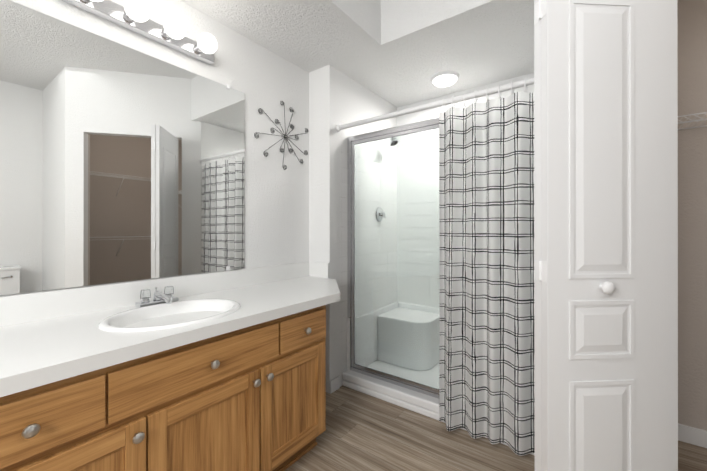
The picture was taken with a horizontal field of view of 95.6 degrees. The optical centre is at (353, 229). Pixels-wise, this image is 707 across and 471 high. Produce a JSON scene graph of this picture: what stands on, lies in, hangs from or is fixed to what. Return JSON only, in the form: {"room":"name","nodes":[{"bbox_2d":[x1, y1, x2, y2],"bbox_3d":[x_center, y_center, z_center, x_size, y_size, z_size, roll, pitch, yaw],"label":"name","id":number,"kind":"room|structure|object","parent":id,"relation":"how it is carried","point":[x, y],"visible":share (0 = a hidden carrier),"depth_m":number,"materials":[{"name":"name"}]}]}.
{"room":"bathroom","nodes":[
{"label":"bathroom","id":0,"kind":"room"},
{"bbox_2d":[0,0,706,430],"bbox_3d":[0.441,-0.223,0.520,3.589,2.701,4.153,0,0,36],"label":"wall","id":1,"kind":"structure","parent":0,"point":[296,210],"depth_m":2.18,"materials":[{"name":"paint"}]},
{"bbox_2d":[0,0,244,294],"bbox_3d":[-1.152,-0.293,1.185,0.009,1.041,1.730,0,0,36],"label":"mirror","id":2,"kind":"object","parent":1,"relation":"attached to","point":[120,162],"visible":1,"depth_m":1.34,"materials":[{"name":"silver mirror"}]},
{"bbox_2d":[61,0,216,64],"bbox_3d":[-0.881,-0.911,1.417,0.173,0.090,0.610,0,0,36],"label":"vanity light","id":3,"kind":"object","parent":1,"relation":"attached to","point":[132,15],"visible":1,"depth_m":1.42,"materials":[{"name":"white glass"}]},
{"bbox_2d":[0,262,307,325],"bbox_3d":[-1.012,0.282,1.368,0.019,0.102,2.320,0,0,36],"label":"backsplash","id":4,"kind":"structure","parent":1,"relation":"attached to","point":[32,307],"depth_m":1.38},
{"bbox_2d":[254,101,307,169],"bbox_3d":[-0.462,-0.622,2.123,0.009,0.450,0.462,0,0,36],"label":"wall art","id":5,"kind":"object","parent":1,"relation":"attached to","point":[285,137],"visible":1,"depth_m":2.13,"materials":[{"name":"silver metal"}]},
{"bbox_2d":[375,207,385,221],"bbox_3d":[0.240,-0.128,2.717,0.050,0.122,0.122,0,0,36],"label":"fitting","id":6,"kind":"object","parent":1,"relation":"attached to","point":[381,214],"depth_m":2.70,"materials":[{"name":"silver metal"}]},
{"bbox_2d":[347,117,439,398],"bbox_3d":[0.553,0.174,1.946,1.466,1.715,0.058,0,0,36],"label":"shower door","id":7,"kind":"object","parent":1,"relation":"attached to","point":[383,134],"visible":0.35,"depth_m":2.22,"materials":[{"name":"clear glass"}]},
{"bbox_2d":[389,137,397,145],"bbox_3d":[0.290,-0.768,2.680,0.176,0.149,0.074,0,0,36],"label":"fitting","id":8,"kind":"object","parent":1,"relation":"attached to","point":[393,139],"depth_m":2.63,"materials":[{"name":"silver metal"}]},
{"bbox_2d":[336,77,534,455],"bbox_3d":[0.475,0.178,1.838,1.468,1.846,0.087,0,0,36],"label":"shower curtain","id":9,"kind":"object","parent":1,"relation":"hanging from","point":[486,220],"visible":0.69,"depth_m":1.68,"materials":[{"name":"fabric"}]},
{"bbox_2d":[534,0,540,470],"bbox_3d":[0.863,0.087,1.142,0.470,2.049,0.042,0,0,-8],"label":"door frame","id":10,"kind":"structure","parent":1,"relation":"in","point":[537,194],"depth_m":1.11,"materials":[{"name":"white paint"}]},
{"bbox_2d":[538,0,677,470],"bbox_3d":[0.868,0.087,1.076,0.470,2.049,0.074,0,0,-4],"label":"bifold door","id":11,"kind":"structure","parent":1,"relation":"in","point":[608,270],"depth_m":1.07,"materials":[{"name":"white paint"}]},
{"bbox_2d":[678,112,706,129],"bbox_3d":[2.105,-0.413,1.285,1.566,0.257,0.280,0,0,36],"label":"wire shelf","id":12,"kind":"object","parent":1,"relation":"attached to","point":[693,120],"visible":0.19,"depth_m":1.49,"materials":[{"name":"white metal"}]},
{"bbox_2d":[678,423,706,447],"bbox_3d":[2.185,1.084,1.393,1.591,0.088,0.012,0,0,36],"label":"baseboard","id":13,"kind":"structure","parent":1,"relation":"attached to","point":[692,435],"depth_m":1.68,"materials":[{"name":"white"}]},
{"bbox_2d":[180,0,533,106],"bbox_3d":[0.441,-1.403,0.521,3.589,0.527,4.153,0,0,36],"label":"ceiling","id":14,"kind":"structure","parent":0,"point":[397,53],"depth_m":1.92,"materials":[{"name":"white paint"}]},
{"bbox_2d":[431,71,459,86],"bbox_3d":[0.683,-1.109,2.397,0.207,0.053,0.207,0,0,36],"label":"dome light","id":15,"kind":"object","parent":14,"relation":"attached to","point":[444,79],"visible":0.98,"depth_m":2.35,"materials":[{"name":"white glass"}]},
{"bbox_2d":[285,385,706,470],"bbox_3d":[0.441,1.174,0.518,3.589,0.092,4.153,0,0,36],"label":"floor","id":16,"kind":"structure","parent":0,"point":[364,432],"depth_m":1.67,"materials":[{"name":"wood"}]},
{"bbox_2d":[0,302,333,470],"bbox_3d":[-0.898,0.752,1.038,0.587,0.753,1.887,0,0,36],"label":"bathroom vanity","id":17,"kind":"object","parent":16,"relation":"on","point":[220,371],"depth_m":1.07,"materials":[{"name":"brown wood"}]},
{"bbox_2d":[0,274,339,389],"bbox_3d":[-0.786,0.353,1.202,0.579,0.042,2.320,0,0,36],"label":"countertop","id":18,"kind":"structure","parent":17,"relation":"on","point":[49,347],"depth_m":1.02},
{"bbox_2d":[80,294,263,349],"bbox_3d":[-0.696,0.402,1.268,0.398,0.161,0.500,0,0,36],"label":"sink","id":19,"kind":"object","parent":18,"relation":"in","point":[127,322],"depth_m":1.30,"materials":[{"name":"white ceramic"}]},
{"bbox_2d":[342,302,534,455],"bbox_3d":[0.752,0.898,2.215,1.468,0.462,0.826,0,0,36],"label":"shower pan","id":20,"kind":"object","parent":16,"relation":"on","point":[417,402],"visible":0.15,"depth_m":2.48,"materials":[{"name":"white plastic"}]}
]}

